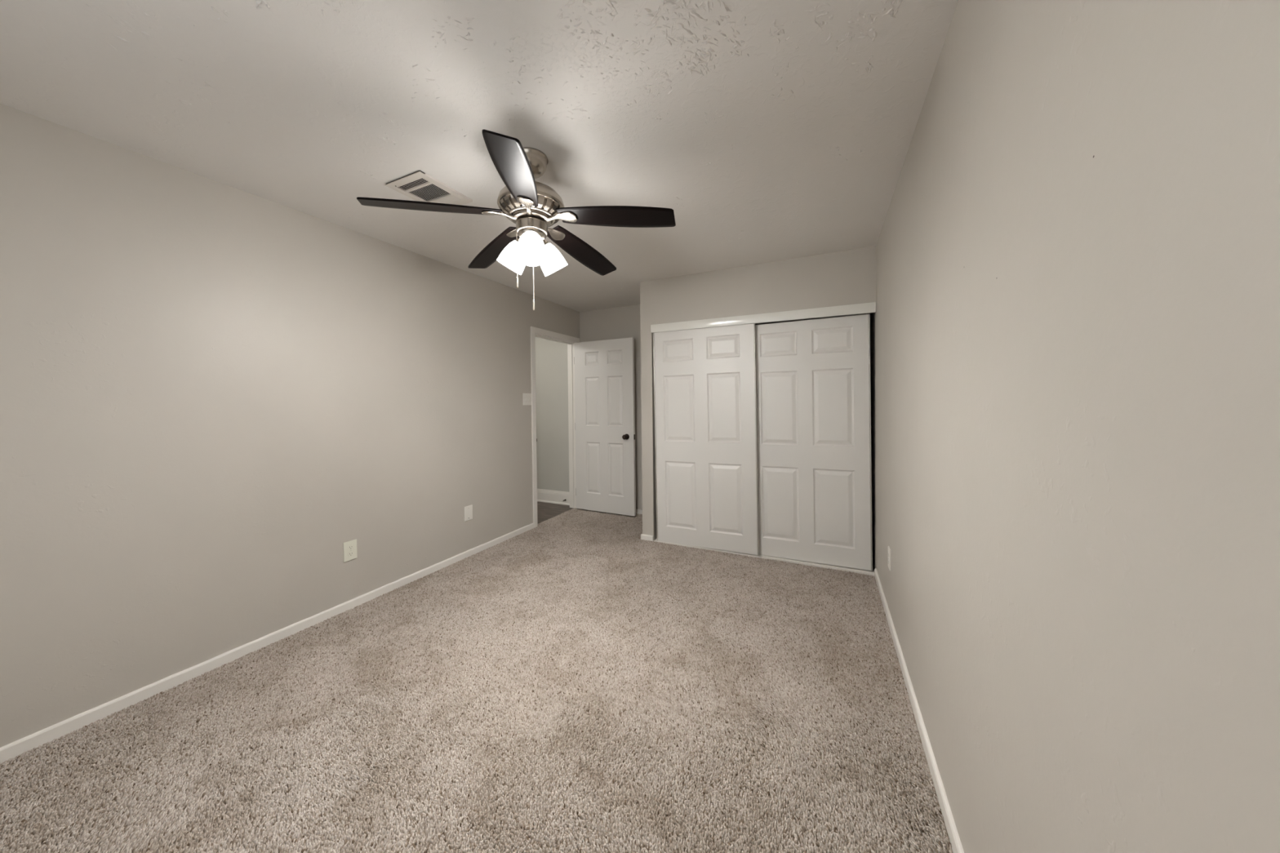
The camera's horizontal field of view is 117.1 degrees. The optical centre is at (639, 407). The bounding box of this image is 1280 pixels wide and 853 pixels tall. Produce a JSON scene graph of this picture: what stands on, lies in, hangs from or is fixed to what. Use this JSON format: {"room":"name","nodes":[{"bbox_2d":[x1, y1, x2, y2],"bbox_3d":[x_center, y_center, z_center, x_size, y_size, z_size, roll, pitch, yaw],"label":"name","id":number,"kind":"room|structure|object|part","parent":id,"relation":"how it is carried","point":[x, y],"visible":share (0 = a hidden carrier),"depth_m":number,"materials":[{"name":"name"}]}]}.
{"room":"empty bedroom","nodes":[
{"label":"empty bedroom","id":0,"kind":"room"},
{"bbox_2d":[0,103,579,747],"bbox_3d":[-1.789,0.095,2.818,0.110,2.500,4.670,0,1,25],"label":"wall","id":1,"kind":"structure","parent":0,"point":[211,389],"depth_m":1.93,"materials":[{"name":"paint"}]},
{"bbox_2d":[0,523,533,764],"bbox_3d":[-1.916,1.271,2.397,0.013,0.062,3.758,0,1,25],"label":"baseboard","id":2,"kind":"structure","parent":1,"relation":"attached to","point":[13,749],"depth_m":1.92,"materials":[{"name":"white paint"}]},
{"bbox_2d":[343,538,357,562],"bbox_3d":[-1.863,0.920,2.517,0.009,0.125,0.078,0,1,25],"label":"wall outlet","id":3,"kind":"object","parent":1,"relation":"attached to","point":[350,553],"visible":1,"depth_m":2.52,"materials":[{"name":"white plastic"}]},
{"bbox_2d":[347,544,353,550],"bbox_3d":[-1.862,0.898,2.516,0.004,0.027,0.034,0,1,25],"label":"socket","id":4,"kind":"object","parent":3,"relation":"attached to","point":[350,547],"depth_m":2.52,"materials":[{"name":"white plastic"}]},
{"bbox_2d":[347,551,353,556],"bbox_3d":[-1.861,0.941,2.517,0.004,0.027,0.034,0,1,25],"label":"socket","id":5,"kind":"object","parent":3,"relation":"attached to","point":[350,553],"depth_m":2.52,"materials":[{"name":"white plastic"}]},
{"bbox_2d":[464,504,472,521],"bbox_3d":[-1.469,0.905,3.353,0.009,0.125,0.082,0,1,25],"label":"blank plate","id":6,"kind":"object","parent":1,"relation":"attached to","point":[468,509],"visible":1,"depth_m":3.35,"materials":[{"name":"white plastic"}]},
{"bbox_2d":[522,393,531,404],"bbox_3d":[-1.155,-0.086,4.018,0.016,0.122,0.122,0,1,25],"label":"light switch","id":7,"kind":"object","parent":1,"relation":"attached to","point":[526,397],"visible":1,"depth_m":4.01,"materials":[{"name":"white plastic"}]},
{"bbox_2d":[530,326,579,528],"bbox_3d":[-0.986,0.205,4.509,0.131,2.115,0.892,0,1,25],"label":"door frame","id":8,"kind":"structure","parent":1,"relation":"attached to","point":[535,331],"depth_m":4.64,"materials":[{"name":"white paint"}]},
{"bbox_2d":[573,337,635,515],"bbox_3d":[-0.427,0.221,4.601,0.814,2.016,0.175,0,1,27],"label":"door","id":9,"kind":"structure","parent":1,"relation":"in","point":[605,399],"depth_m":4.57,"materials":[{"name":"white paint"}]},
{"bbox_3d":[-0.166,0.332,4.414,0.066,0.066,0.070,0,1,27],"label":"knob","id":10,"kind":"part","parent":9,"relation":"part of","materials":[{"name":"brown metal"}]},
{"bbox_2d":[0,501,952,852],"bbox_3d":[-0.885,1.313,2.416,4.362,0.058,4.670,0,1,25],"label":"floor","id":11,"kind":"structure","parent":0,"point":[590,815],"depth_m":1.39,"materials":[{"name":"brown carpet"}]},
{"bbox_2d":[0,508,952,852],"bbox_3d":[-0.227,1.277,2.414,3.149,0.013,4.102,0,1,25],"label":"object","id":12,"kind":"structure","parent":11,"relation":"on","point":[548,547],"depth_m":1.56,"materials":[{"name":"beige carpet"}]},
{"bbox_2d":[0,0,958,311],"bbox_3d":[-0.354,-1.185,2.117,3.332,0.069,4.870,0,1,25],"label":"ceiling","id":13,"kind":"structure","parent":0,"point":[770,131],"depth_m":1.47,"materials":[{"name":"white paint"}]},
{"bbox_2d":[385,170,472,204],"bbox_3d":[-1.118,-1.145,2.089,0.267,0.013,0.314,0,1,25],"label":"ceiling vent","id":14,"kind":"object","parent":13,"relation":"in","point":[420,186],"visible":0.9,"depth_m":2.06,"materials":[{"name":"grey metal"}]},
{"bbox_2d":[356,128,675,310],"bbox_3d":[-0.473,-0.810,1.843,1.280,0.686,1.241,0,1,25],"label":"ceiling fan","id":15,"kind":"object","parent":13,"relation":"hanging from","point":[533,206],"visible":1,"depth_m":1.74,"materials":[{"name":"brushed nickel"},{"name":"dark wood"},{"name":"frosted glass"}]},
{"bbox_3d":[-0.858,-0.838,1.638,0.525,0.086,0.132,-1,1,-26],"label":"blade","id":16,"kind":"part","parent":15,"relation":"part of","materials":[{"name":"black wood"}]},
{"bbox_3d":[-0.773,-0.846,2.097,0.132,0.086,0.525,-1,1,-44],"label":"blade","id":17,"kind":"part","parent":15,"relation":"part of","materials":[{"name":"black wood"}]},
{"bbox_3d":[-0.447,-0.839,1.415,0.132,0.086,0.525,-1,1,-8],"label":"blade","id":18,"kind":"part","parent":15,"relation":"part of","materials":[{"name":"black wood"}]},
{"bbox_3d":[-0.599,-0.704,1.839,0.147,0.154,0.123,0,1,25],"label":"lamp shade","id":19,"kind":"part","parent":15,"relation":"part of","materials":[{"name":"white glass"}]},
{"bbox_2d":[498,194,561,226],"bbox_3d":[-0.500,-0.896,1.809,0.287,0.052,0.288,0,1,25],"label":"motor","id":20,"kind":"object","parent":15,"relation":"attached to","point":[547,209],"depth_m":1.73,"materials":[{"name":"silver metal"}]},
{"bbox_3d":[-0.473,-0.703,1.706,0.135,0.154,0.140,0,1,25],"label":"lamp shade","id":21,"kind":"part","parent":15,"relation":"part of","materials":[{"name":"white glass"}]},
{"bbox_3d":[-0.474,-0.714,1.721,0.053,0.102,0.084,0,1,5],"label":"light bulb","id":22,"kind":"part","parent":15,"relation":"part of","materials":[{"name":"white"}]},
{"bbox_3d":[-0.417,-0.706,1.881,0.127,0.153,0.145,0,1,25],"label":"lamp shade","id":23,"kind":"part","parent":15,"relation":"part of","materials":[{"name":"white glass"}]},
{"bbox_3d":[-0.308,-0.851,2.158,0.138,0.086,0.529,0,1,25],"label":"blade","id":24,"kind":"part","parent":15,"relation":"part of","materials":[{"name":"black wood"}]},
{"bbox_3d":[-0.109,-0.847,1.737,0.525,0.086,0.132,0,1,10],"label":"blade","id":25,"kind":"part","parent":15,"relation":"part of","materials":[{"name":"black wood"}]},
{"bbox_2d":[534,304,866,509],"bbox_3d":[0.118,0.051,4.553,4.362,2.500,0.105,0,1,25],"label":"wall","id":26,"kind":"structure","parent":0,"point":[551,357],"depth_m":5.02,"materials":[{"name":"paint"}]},
{"bbox_2d":[537,488,569,505],"bbox_3d":[-1.356,1.163,5.197,1.140,0.165,0.026,0,1,25],"label":"baseboard","id":27,"kind":"structure","parent":26,"relation":"attached to","point":[551,496],"depth_m":5.09,"materials":[{"name":"white paint"}]},
{"bbox_2d":[635,508,642,514],"bbox_3d":[-0.173,1.221,4.653,1.145,0.062,0.013,0,1,25],"label":"baseboard","id":28,"kind":"structure","parent":26,"relation":"attached to","point":[637,511],"depth_m":4.57,"materials":[{"name":"white paint"}]},
{"bbox_2d":[640,245,875,541],"bbox_3d":[0.903,0.060,3.351,1.917,2.500,0.110,0,1,25],"label":"wall","id":29,"kind":"structure","parent":0,"point":[847,277],"depth_m":3.31,"materials":[{"name":"paint"}]},
{"bbox_2d":[640,533,653,541],"bbox_3d":[0.065,1.234,3.701,0.123,0.059,0.013,0,1,25],"label":"baseboard","id":30,"kind":"structure","parent":29,"relation":"attached to","point":[646,537],"depth_m":3.69,"materials":[{"name":"white paint"}]},
{"bbox_2d":[653,323,759,555],"bbox_3d":[0.562,0.264,3.475,0.922,1.959,0.036,-1,1,25],"label":"door","id":31,"kind":"structure","parent":29,"relation":"in","point":[705,389],"depth_m":3.45,"materials":[{"name":"white paint"}]},
{"bbox_3d":[0.150,0.271,3.669,0.009,1.959,0.036,-1,1,25],"label":"edge frame","id":32,"kind":"part","parent":31,"relation":"part of","materials":[{"name":"grey wood"}]},
{"bbox_3d":[0.975,0.258,3.280,0.009,1.959,0.036,-1,1,25],"label":"edge frame","id":33,"kind":"part","parent":31,"relation":"part of","materials":[{"name":"grey wood"}]},
{"bbox_2d":[650,302,875,333],"bbox_3d":[0.919,-0.736,3.259,1.799,0.074,0.024,0,1,25],"label":"trim","id":34,"kind":"structure","parent":29,"relation":"attached to","point":[864,308],"depth_m":3.18,"materials":[{"name":"white wood"}]},
{"bbox_2d":[653,538,874,576],"bbox_3d":[0.965,1.251,3.338,1.800,0.016,0.102,0,1,25],"label":"trim","id":35,"kind":"structure","parent":29,"relation":"attached to","point":[867,572],"depth_m":3.17,"materials":[{"name":"white paint"}]},
{"bbox_2d":[755,314,872,571],"bbox_3d":[1.334,0.272,3.162,0.922,1.943,0.036,-1,1,25],"label":"door","id":36,"kind":"structure","parent":29,"relation":"in","point":[813,376],"depth_m":3.12,"materials":[{"name":"white paint"}]},
{"bbox_3d":[1.747,0.267,2.968,0.009,1.943,0.036,-1,1,25],"label":"edge frame","id":37,"kind":"part","parent":36,"relation":"part of","materials":[{"name":"grey wood"}]},
{"bbox_2d":[866,0,1279,852],"bbox_3d":[1.121,0.086,1.447,0.100,2.500,4.670,0,1,25],"label":"wall","id":38,"kind":"structure","parent":0,"point":[1075,323],"depth_m":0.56,"materials":[{"name":"paint"}]},
{"bbox_2d":[888,546,890,570],"bbox_3d":[1.468,0.888,2.305,0.009,0.122,0.075,0,1,25],"label":"wall outlet","id":39,"kind":"object","parent":38,"relation":"attached to","point":[889,549],"visible":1,"depth_m":2.28,"materials":[{"name":"white plastic"}]},
{"bbox_2d":[874,568,964,852],"bbox_3d":[0.919,1.261,1.145,0.013,0.062,3.910,0,1,25],"label":"baseboard","id":40,"kind":"structure","parent":38,"relation":"attached to","point":[957,847],"depth_m":1.45,"materials":[{"name":"white paint"}]}
]}

